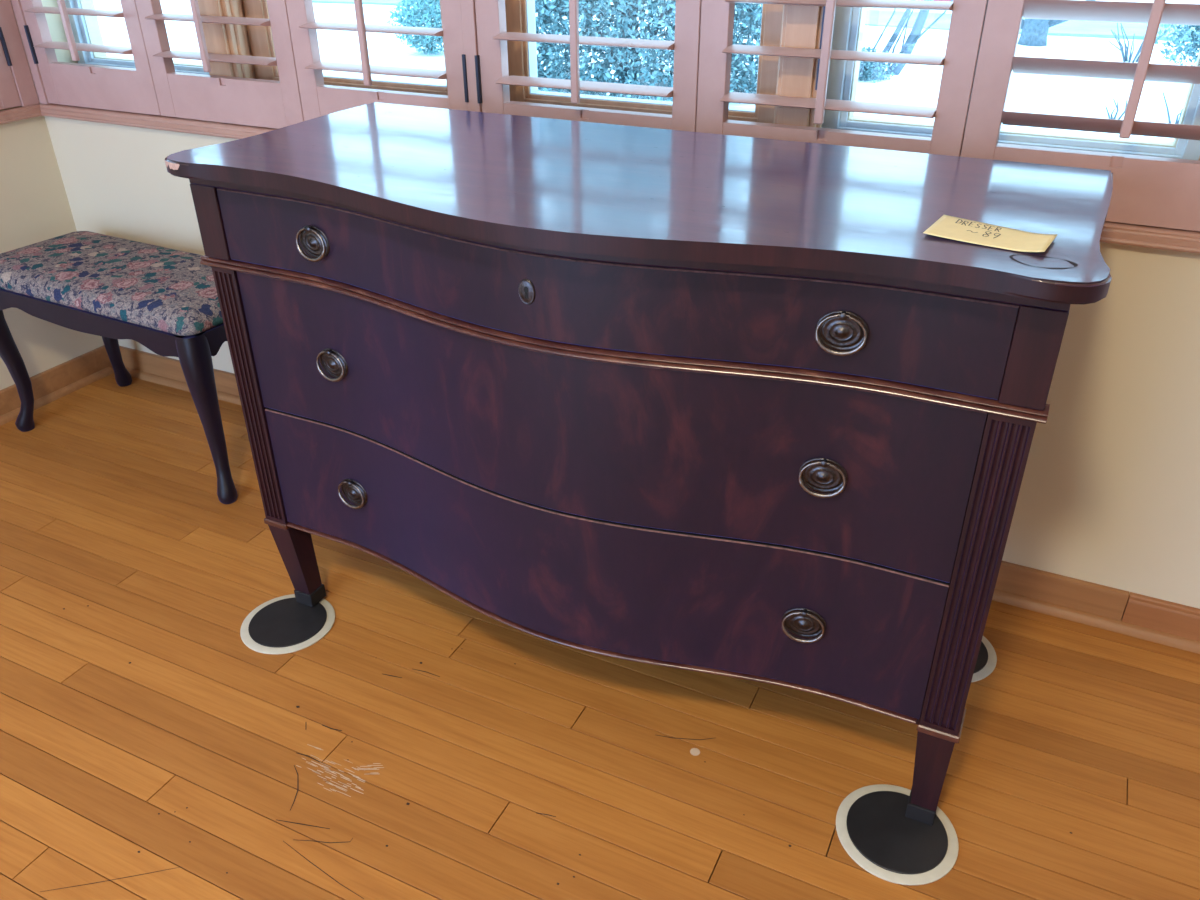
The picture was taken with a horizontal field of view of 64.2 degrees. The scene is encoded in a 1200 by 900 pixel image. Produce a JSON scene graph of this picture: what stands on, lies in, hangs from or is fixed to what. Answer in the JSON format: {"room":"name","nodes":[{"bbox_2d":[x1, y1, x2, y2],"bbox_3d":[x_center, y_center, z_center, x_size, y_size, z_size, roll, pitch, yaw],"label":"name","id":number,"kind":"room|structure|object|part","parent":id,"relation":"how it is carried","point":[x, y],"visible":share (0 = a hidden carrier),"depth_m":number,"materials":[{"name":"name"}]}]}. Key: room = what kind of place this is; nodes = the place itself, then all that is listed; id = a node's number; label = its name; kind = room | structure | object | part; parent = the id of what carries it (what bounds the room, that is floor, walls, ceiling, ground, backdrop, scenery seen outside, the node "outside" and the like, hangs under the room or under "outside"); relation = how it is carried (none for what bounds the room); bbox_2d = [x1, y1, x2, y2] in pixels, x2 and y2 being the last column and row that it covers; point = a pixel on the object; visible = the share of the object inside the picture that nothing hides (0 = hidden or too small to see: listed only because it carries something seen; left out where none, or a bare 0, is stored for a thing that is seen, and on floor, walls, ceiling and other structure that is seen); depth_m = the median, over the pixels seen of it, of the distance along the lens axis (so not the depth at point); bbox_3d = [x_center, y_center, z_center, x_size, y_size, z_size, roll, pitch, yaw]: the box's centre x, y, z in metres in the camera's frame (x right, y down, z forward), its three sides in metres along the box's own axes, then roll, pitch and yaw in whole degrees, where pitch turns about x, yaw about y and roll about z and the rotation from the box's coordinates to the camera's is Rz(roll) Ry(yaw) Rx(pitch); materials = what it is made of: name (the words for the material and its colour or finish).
{"room":"bedroom","nodes":[
{"label":"bedroom","id":0,"kind":"room"},
{"bbox_2d":[0,106,103,389],"bbox_3d":[-2.436,-0.386,0.786,0.200,2.450,4.000,13,33,22],"label":"wall","id":1,"kind":"structure","parent":0,"point":[34,203],"depth_m":2.57,"materials":[{"name":"beige paint"}]},
{"bbox_2d":[0,27,20,109],"bbox_3d":[-1.607,-1.303,1.999,0.113,1.188,0.460,16,34,26],"label":"window shutter","id":2,"kind":"object","parent":1,"relation":"attached to","point":[9,97],"visible":1,"depth_m":2.42,"materials":[{"name":"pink wood"}]},
{"bbox_2d":[0,0,39,106],"bbox_3d":[-1.496,-1.432,2.186,0.034,1.228,0.048,13,33,22],"label":"trim","id":3,"kind":"structure","parent":1,"relation":"attached to","point":[20,69],"depth_m":2.43,"materials":[{"name":"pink wood"}]},
{"bbox_2d":[0,104,41,123],"bbox_3d":[-1.700,-0.647,2.085,0.022,0.027,1.100,13,33,22],"label":"trim","id":4,"kind":"structure","parent":1,"relation":"attached to","point":[21,113],"depth_m":2.45,"materials":[{"name":"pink wood"}]},
{"bbox_2d":[11,0,50,103],"bbox_3d":[-1.452,-1.444,2.207,0.028,1.228,0.034,13,33,22],"label":"trim","id":5,"kind":"structure","parent":1,"relation":"attached to","point":[17,8],"depth_m":2.44,"materials":[{"name":"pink wood"}]},
{"bbox_2d":[0,345,111,415],"bbox_3d":[-2.336,0.623,1.309,0.012,0.080,3.988,13,33,22],"label":"baseboard","id":6,"kind":"structure","parent":1,"relation":"attached to","point":[48,381],"depth_m":2.72,"materials":[{"name":"brown wood"}]},
{"bbox_2d":[0,366,113,425],"bbox_3d":[-2.332,0.655,1.315,0.028,0.018,3.972,13,33,22],"label":"trim","id":7,"kind":"structure","parent":1,"relation":"attached to","point":[98,375],"depth_m":2.72,"materials":[{"name":"brown wood"}]},
{"bbox_2d":[0,373,1199,899],"bbox_3d":[-0.416,1.132,0.533,4.275,0.050,4.000,13,33,22],"label":"floor","id":8,"kind":"structure","parent":0,"point":[428,746],"depth_m":1.60,"materials":[{"name":"brown wood"}]},
{"bbox_2d":[0,231,237,503],"bbox_3d":[-1.130,-0.242,2.399,0.803,0.474,0.359,15,33,25],"label":"bench","id":9,"kind":"object","parent":8,"relation":"on","point":[162,299],"visible":0.68,"depth_m":2.19,"materials":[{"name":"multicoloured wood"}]},
{"bbox_3d":[-1.523,-0.240,2.455,0.068,0.418,0.068,15,33,25],"label":"leg","id":10,"kind":"part","parent":9,"relation":"part of","materials":[{"name":"brown wood"}]},
{"bbox_2d":[0,231,222,335],"bbox_3d":[-1.131,-0.423,2.295,0.784,0.056,0.340,15,33,25],"label":"seat cushion","id":11,"kind":"object","parent":9,"relation":"on","point":[146,289],"depth_m":2.20,"materials":[{"name":"multicoloured fabric"}]},
{"bbox_3d":[-1.384,-0.368,2.676,0.068,0.418,0.068,15,33,25],"label":"leg","id":12,"kind":"part","parent":9,"relation":"part of","materials":[{"name":"brown wood"}]},
{"bbox_3d":[-0.876,-0.068,2.150,0.068,0.418,0.068,15,33,25],"label":"leg","id":13,"kind":"part","parent":9,"relation":"part of","materials":[{"name":"brown wood"}]},
{"bbox_2d":[240,594,334,653],"bbox_3d":[-0.607,0.335,1.859,0.178,0.007,0.178,13,33,22],"label":"slider","id":14,"kind":"object","parent":8,"relation":"on","point":[279,625],"visible":0.94,"depth_m":1.85,"materials":[{"name":"black rubber"}]},
{"bbox_2d":[165,102,1112,825],"bbox_3d":[0.012,-0.025,1.593,1.324,0.875,0.587,13,33,22],"label":"dresser","id":15,"kind":"object","parent":8,"relation":"on","point":[717,404],"visible":1,"depth_m":1.32,"materials":[{"name":"brown wood"}]},
{"bbox_3d":[-0.593,0.202,1.878,0.074,0.148,0.052,13,33,22],"label":"leg","id":16,"kind":"part","parent":15,"relation":"part of","materials":[{"name":"brown wood"}]},
{"bbox_3d":[-0.438,-0.333,1.442,0.014,0.009,0.012,17,34,27],"label":"pull mount","id":17,"kind":"part","parent":15,"relation":"part of","materials":[{"name":"gold metal"}]},
{"bbox_3d":[-0.436,-0.316,1.454,0.063,0.051,0.009,17,34,27],"label":"pull plate","id":18,"kind":"part","parent":15,"relation":"part of","materials":[{"name":"gold metal"}]},
{"bbox_3d":[-0.436,-0.157,1.543,0.014,0.009,0.012,17,34,27],"label":"pull mount","id":19,"kind":"part","parent":15,"relation":"part of","materials":[{"name":"gold metal"}]},
{"bbox_3d":[-0.435,-0.140,1.556,0.063,0.051,0.009,17,34,27],"label":"pull plate","id":20,"kind":"part","parent":15,"relation":"part of","materials":[{"name":"gold metal"}]},
{"bbox_3d":[-0.435,0.057,1.667,0.014,0.009,0.012,17,34,27],"label":"pull mount","id":21,"kind":"part","parent":15,"relation":"part of","materials":[{"name":"gold metal"}]},
{"bbox_3d":[-0.434,0.075,1.679,0.063,0.051,0.009,17,34,27],"label":"pull plate","id":22,"kind":"part","parent":15,"relation":"part of","materials":[{"name":"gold metal"}]},
{"bbox_3d":[-0.095,-0.206,1.244,0.025,0.035,0.003,14,33,23],"label":"keyhole plate","id":23,"kind":"part","parent":15,"relation":"part of","materials":[{"name":"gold metal"}]},
{"bbox_3d":[-0.077,0.166,1.516,1.167,0.241,0.102,13,33,22],"label":"drawer","id":24,"kind":"part","parent":15,"relation":"part of","materials":[{"name":"brown wood"}]},
{"bbox_3d":[-0.078,-0.051,1.391,1.167,0.252,0.102,13,33,22],"label":"drawer","id":25,"kind":"part","parent":15,"relation":"part of","materials":[{"name":"brown wood"}]},
{"bbox_3d":[-0.079,-0.225,1.290,1.182,0.116,0.102,13,33,22],"label":"drawer","id":26,"kind":"part","parent":15,"relation":"part of","materials":[{"name":"brown wood"}]},
{"bbox_3d":[-0.086,-0.163,1.316,1.299,0.014,0.100,13,33,22],"label":"waist moulding","id":27,"kind":"part","parent":15,"relation":"part of","materials":[{"name":"brown wood"}]},
{"bbox_3d":[-0.081,-0.288,1.252,1.283,0.028,0.105,13,33,22],"label":"rail","id":28,"kind":"part","parent":15,"relation":"part of","materials":[{"name":"brown wood"}]},
{"bbox_3d":[0.292,0.249,1.369,0.063,0.051,0.009,9,31,16],"label":"pull plate","id":29,"kind":"part","parent":15,"relation":"part of","materials":[{"name":"gold metal"}]},
{"bbox_3d":[0.291,0.232,1.357,0.014,0.009,0.012,9,31,16],"label":"pull mount","id":30,"kind":"part","parent":15,"relation":"part of","materials":[{"name":"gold metal"}]},
{"bbox_3d":[0.290,0.034,1.245,0.063,0.051,0.009,9,31,16],"label":"pull plate","id":31,"kind":"part","parent":15,"relation":"part of","materials":[{"name":"gold metal"}]},
{"bbox_3d":[0.289,0.017,1.233,0.014,0.009,0.012,9,31,16],"label":"pull mount","id":32,"kind":"part","parent":15,"relation":"part of","materials":[{"name":"gold metal"}]},
{"bbox_3d":[0.289,-0.141,1.144,0.063,0.051,0.009,9,31,16],"label":"pull plate","id":33,"kind":"part","parent":15,"relation":"part of","materials":[{"name":"gold metal"}]},
{"bbox_3d":[0.288,-0.159,1.131,0.014,0.009,0.012,9,31,16],"label":"pull mount","id":34,"kind":"part","parent":15,"relation":"part of","materials":[{"name":"gold metal"}]},
{"bbox_3d":[0.491,0.460,1.419,0.052,0.148,0.052,13,33,22],"label":"leg","id":35,"kind":"part","parent":15,"relation":"part of","materials":[{"name":"brown wood"}]},
{"bbox_2d":[923,215,1057,251],"bbox_3d":[0.449,-0.250,1.098,0.135,0.005,0.097,18,35,29],"label":"paper note","id":36,"kind":"object","parent":15,"relation":"on","point":[950,227],"visible":1,"depth_m":1.09,"materials":[{"name":"yellow paper"}]},
{"bbox_2d":[836,784,958,884],"bbox_3d":[0.445,0.573,1.435,0.178,0.007,0.178,13,33,22],"label":"slider","id":37,"kind":"object","parent":8,"relation":"on","point":[873,827],"visible":0.91,"depth_m":1.42,"materials":[{"name":"black rubber"}]},
{"bbox_2d":[971,636,996,681],"bbox_3d":[0.646,0.370,1.784,0.178,0.007,0.178,13,33,22],"label":"slider","id":38,"kind":"object","parent":8,"relation":"on","point":[986,661],"visible":0.16,"depth_m":1.75,"materials":[{"name":"black plastic"}]},
{"bbox_2d":[10,0,1199,608],"bbox_3d":[0.450,-0.866,1.586,4.575,2.450,0.200,13,33,22],"label":"wall","id":39,"kind":"structure","parent":0,"point":[1109,495],"depth_m":1.74,"materials":[{"name":"beige paint"}]},
{"bbox_2d":[64,0,209,74],"bbox_3d":[-1.133,-1.457,2.203,0.567,1.166,0.060,13,33,22],"label":"window","id":40,"kind":"structure","parent":39,"relation":"in","point":[85,29],"depth_m":2.51,"materials":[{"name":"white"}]},
{"bbox_2d":[20,0,160,115],"bbox_3d":[-1.260,-1.381,2.129,0.406,1.188,0.100,13,33,22],"label":"window shutter","id":41,"kind":"object","parent":40,"relation":"attached to","point":[123,89],"visible":0.95,"depth_m":2.37,"materials":[{"name":"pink wood"}]},
{"bbox_3d":[-1.280,-1.347,2.104,0.015,0.916,0.012,13,33,22],"label":"tilt rod","id":42,"kind":"part","parent":41,"relation":"part of","materials":[{"name":"pink wood"}]},
{"bbox_3d":[-1.255,-0.913,2.407,0.312,0.100,0.027,13,33,22],"label":"rail","id":43,"kind":"part","parent":41,"relation":"part of","materials":[{"name":"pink wood"}]},
{"bbox_2d":[135,0,303,128],"bbox_3d":[-0.873,-1.289,1.965,0.452,1.188,0.100,13,33,22],"label":"window shutter","id":44,"kind":"object","parent":39,"relation":"attached to","point":[215,98],"visible":0.87,"depth_m":2.20,"materials":[{"name":"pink wood"}]},
{"bbox_3d":[-0.892,-1.254,1.939,0.015,0.916,0.012,13,33,22],"label":"tilt rod","id":45,"kind":"part","parent":44,"relation":"part of","materials":[{"name":"pink wood"}]},
{"bbox_3d":[-0.867,-0.821,2.242,0.349,0.100,0.027,13,33,22],"label":"rail","id":46,"kind":"part","parent":44,"relation":"part of","materials":[{"name":"pink wood"}]},
{"bbox_2d":[198,0,255,78],"bbox_3d":[-0.864,-1.364,2.044,0.102,1.170,0.146,13,33,22],"label":"trim","id":47,"kind":"structure","parent":39,"relation":"attached to","point":[233,39],"depth_m":2.21,"materials":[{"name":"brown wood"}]},
{"bbox_3d":[-0.880,-1.348,2.015,0.090,1.170,0.050,13,33,22],"label":"casing","id":48,"kind":"part","parent":47,"relation":"part of","materials":[{"name":"brown wood"}]},
{"bbox_2d":[242,0,447,94],"bbox_3d":[-0.546,-1.301,1.930,0.607,1.170,0.047,13,33,22],"label":"window","id":49,"kind":"structure","parent":39,"relation":"in","point":[260,37],"depth_m":2.21,"materials":[{"name":"brown wood"}]},
{"bbox_2d":[286,0,468,120],"bbox_3d":[-0.467,-1.192,1.793,0.449,1.188,0.100,13,33,22],"label":"window shutter","id":50,"kind":"object","parent":49,"relation":"attached to","point":[318,99],"visible":0.7,"depth_m":2.01,"materials":[{"name":"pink wood"}]},
{"bbox_3d":[-0.487,-1.158,1.767,0.015,0.916,0.012,13,33,22],"label":"tilt rod","id":51,"kind":"part","parent":50,"relation":"part of","materials":[{"name":"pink wood"}]},
{"bbox_3d":[-0.462,-0.724,2.070,0.345,0.100,0.027,13,33,22],"label":"rail","id":52,"kind":"part","parent":50,"relation":"part of","materials":[{"name":"pink wood"}]},
{"bbox_2d":[460,0,481,111],"bbox_3d":[-0.253,-1.159,1.699,0.029,1.228,0.034,13,33,22],"label":"trim","id":53,"kind":"structure","parent":39,"relation":"attached to","point":[468,12],"depth_m":1.89,"materials":[{"name":"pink wood"}]},
{"bbox_2d":[40,103,1199,253],"bbox_3d":[-0.176,-0.590,1.968,2.875,0.027,0.042,13,33,22],"label":"trim","id":54,"kind":"structure","parent":39,"relation":"attached to","point":[1171,239],"depth_m":2.25,"materials":[{"name":"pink wood"}]},
{"bbox_2d":[505,0,782,123],"bbox_3d":[0.077,-1.153,1.666,0.622,1.170,0.047,13,33,22],"label":"window","id":55,"kind":"structure","parent":39,"relation":"in","point":[520,14],"depth_m":1.93,"materials":[{"name":"brown wood"}]},
{"bbox_2d":[474,0,701,131],"bbox_3d":[-0.035,-1.089,1.610,0.468,1.188,0.100,13,33,22],"label":"window shutter","id":56,"kind":"object","parent":55,"relation":"attached to","point":[493,80],"visible":0.69,"depth_m":1.81,"materials":[{"name":"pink wood"}]},
{"bbox_3d":[-0.049,-1.054,1.582,0.015,0.916,0.012,13,33,22],"label":"tilt rod","id":57,"kind":"part","parent":56,"relation":"part of","materials":[{"name":"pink wood"}]},
{"bbox_3d":[-0.024,-0.620,1.885,0.364,0.100,0.027,13,33,22],"label":"rail","id":58,"kind":"part","parent":56,"relation":"part of","materials":[{"name":"pink wood"}]},
{"bbox_2d":[111,366,1199,653],"bbox_3d":[0.452,0.206,2.061,4.275,0.018,0.028,13,33,22],"label":"trim","id":59,"kind":"structure","parent":39,"relation":"attached to","point":[1036,605],"depth_m":1.86,"materials":[{"name":"brown wood"}]},
{"bbox_2d":[119,346,1199,640],"bbox_3d":[0.455,0.176,2.051,4.275,0.080,0.014,13,33,22],"label":"baseboard","id":60,"kind":"structure","parent":39,"relation":"attached to","point":[1074,593],"depth_m":1.85,"materials":[{"name":"brown wood"}]},
{"bbox_2d":[773,5,824,127],"bbox_3d":[0.375,-1.069,1.519,0.087,1.170,0.146,13,33,22],"label":"trim","id":61,"kind":"structure","parent":39,"relation":"attached to","point":[802,25],"depth_m":1.67,"materials":[{"name":"brown wood"}]},
{"bbox_2d":[822,7,1199,159],"bbox_3d":[0.707,-1.019,1.423,0.627,1.166,0.060,13,33,22],"label":"window","id":62,"kind":"structure","parent":39,"relation":"in","point":[849,22],"depth_m":1.69,"materials":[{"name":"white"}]},
{"bbox_2d":[696,0,987,155],"bbox_3d":[0.388,-0.989,1.431,0.468,1.188,0.100,13,33,22],"label":"window shutter","id":63,"kind":"object","parent":62,"relation":"attached to","point":[959,62],"visible":0.73,"depth_m":1.61,"materials":[{"name":"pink wood"}]},
{"bbox_3d":[0.370,-0.954,1.404,0.015,0.916,0.012,13,33,22],"label":"tilt rod","id":64,"kind":"part","parent":63,"relation":"part of","materials":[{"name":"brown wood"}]},
{"bbox_3d":[0.396,-0.520,1.707,0.367,0.100,0.027,13,33,22],"label":"rail","id":65,"kind":"part","parent":63,"relation":"part of","materials":[{"name":"pink wood"}]},
{"bbox_2d":[960,0,1199,230],"bbox_3d":[0.809,-0.888,1.252,0.465,1.188,0.093,13,33,22],"label":"window shutter","id":66,"kind":"object","parent":62,"relation":"attached to","point":[1164,192],"visible":0.84,"depth_m":1.49,"materials":[{"name":"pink wood"}]},
{"bbox_3d":[0.816,-0.420,1.529,0.361,0.100,0.027,13,33,22],"label":"rail","id":67,"kind":"part","parent":66,"relation":"part of","materials":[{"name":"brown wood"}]},
{"bbox_3d":[0.792,-0.870,1.220,0.015,0.916,0.012,13,33,22],"label":"tilt rod","id":68,"kind":"part","parent":66,"relation":"part of","materials":[{"name":"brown wood"}]},
{"label":"outside","id":69,"kind":"structure","parent":0,"visible":0},
{"bbox_2d":[93,0,1199,140],"bbox_3d":[15.458,-20.563,39.603,110.000,0.370,89.750,13,33,22],"label":"snowy ground","id":70,"kind":"structure","parent":69,"point":[917,85],"depth_m":13.31,"materials":[{"name":"white snow"}]},
{"bbox_2d":[387,0,443,54],"bbox_3d":[-2.469,-6.286,13.970,1.186,0.921,1.066,13,33,22],"label":"shrub","id":71,"kind":"object","parent":70,"relation":"on","point":[419,16],"visible":0.64,"depth_m":13.81,"materials":[{"name":"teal plant"}]},
{"bbox_2d":[535,0,761,103],"bbox_3d":[0.416,-6.880,10.058,4.400,5.845,2.954,6,31,10],"label":"evergreen shrub","id":72,"kind":"object","parent":70,"relation":"on","point":[627,17],"visible":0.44,"depth_m":10.50,"materials":[{"name":"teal plant"}]},
{"bbox_2d":[858,46,896,82],"bbox_3d":[3.214,-4.647,11.543,0.748,0.433,0.643,13,33,22],"label":"shrub","id":73,"kind":"object","parent":70,"relation":"on","point":[874,71],"visible":0.41,"depth_m":11.41,"materials":[{"name":"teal plant"}]},
{"bbox_2d":[873,0,952,74],"bbox_3d":[3.775,-5.354,11.408,1.120,1.841,0.210,13,33,22],"label":"bare tree","id":74,"kind":"object","parent":70,"relation":"on","point":[915,34],"visible":0.54,"depth_m":11.58,"materials":[{"name":"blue plant"}]},
{"bbox_3d":[3.474,-5.240,11.682,0.420,1.306,0.032,13,33,22],"label":"stem","id":75,"kind":"part","parent":74,"relation":"part of","materials":[{"name":"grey plant"}]},
{"bbox_3d":[3.632,-5.281,11.553,0.484,1.514,0.175,13,33,22],"label":"stem","id":76,"kind":"part","parent":74,"relation":"part of","materials":[{"name":"grey plant"}]},
{"bbox_3d":[3.685,-5.003,11.766,0.242,0.805,0.036,13,33,22],"label":"stem","id":77,"kind":"part","parent":74,"relation":"part of","materials":[{"name":"grey plant"}]},
{"bbox_3d":[3.722,-5.204,11.564,0.066,0.851,0.024,13,33,22],"label":"stem","id":78,"kind":"part","parent":74,"relation":"part of","materials":[{"name":"grey plant"}]},
{"bbox_3d":[3.780,-5.342,11.387,0.552,1.841,0.170,13,33,22],"label":"stem","id":79,"kind":"part","parent":74,"relation":"part of","materials":[{"name":"grey plant"}]},
{"bbox_3d":[3.943,-5.155,11.365,0.700,0.946,0.079,13,33,22],"label":"stem","id":80,"kind":"part","parent":74,"relation":"part of","materials":[{"name":"grey plant"}]},
{"bbox_2d":[1017,0,1095,46],"bbox_3d":[6.629,-7.301,13.919,1.948,2.635,0.440,13,33,22],"label":"street tree","id":81,"kind":"object","parent":70,"relation":"on","point":[1034,32],"visible":0.53,"depth_m":14.37,"materials":[{"name":"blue plant"}]},
{"bbox_2d":[1105,98,1126,118],"bbox_3d":[5.151,-3.373,9.560,0.156,0.236,0.225,24,38,35],"label":"shrub","id":82,"kind":"object","parent":70,"relation":"on","point":[1116,105],"visible":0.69,"depth_m":9.56,"materials":[{"name":"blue plant"}]},
{"bbox_2d":[1108,23,1168,62],"bbox_3d":[7.248,-5.477,12.933,0.703,0.486,0.649,13,33,22],"label":"shrub","id":83,"kind":"object","parent":70,"relation":"on","point":[1126,48],"visible":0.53,"depth_m":13.01,"materials":[{"name":"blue plant"}]},
{"bbox_2d":[1162,92,1182,123],"bbox_3d":[5.697,-3.344,9.376,0.417,0.370,0.391,13,33,22],"label":"shrub","id":84,"kind":"object","parent":70,"relation":"on","point":[1167,108],"visible":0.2,"depth_m":9.37,"materials":[{"name":"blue plant"}]},
{"bbox_2d":[1155,24,1199,65],"bbox_3d":[7.221,-4.870,11.386,1.146,0.910,0.871,13,33,22],"label":"leafy shrub","id":85,"kind":"object","parent":70,"relation":"on","point":[1191,36],"visible":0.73,"depth_m":11.43,"materials":[{"name":"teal plant"}]},
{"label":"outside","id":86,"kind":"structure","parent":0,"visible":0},
{"bbox_2d":[653,0,951,13],"bbox_3d":[-26.606,-6.957,16.344,57.900,0.001,55.000,13,33,22],"label":"yard","id":87,"kind":"structure","parent":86,"point":[931,11],"depth_m":19.23,"materials":[{"name":"white"}]},
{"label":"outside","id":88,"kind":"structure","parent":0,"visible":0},
{"bbox_2d":[312,0,1196,41],"bbox_3d":[3.533,-8.305,18.355,70.000,0.135,2.740,13,33,22],"label":"street","id":89,"kind":"structure","parent":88,"point":[1095,29],"depth_m":16.49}
]}

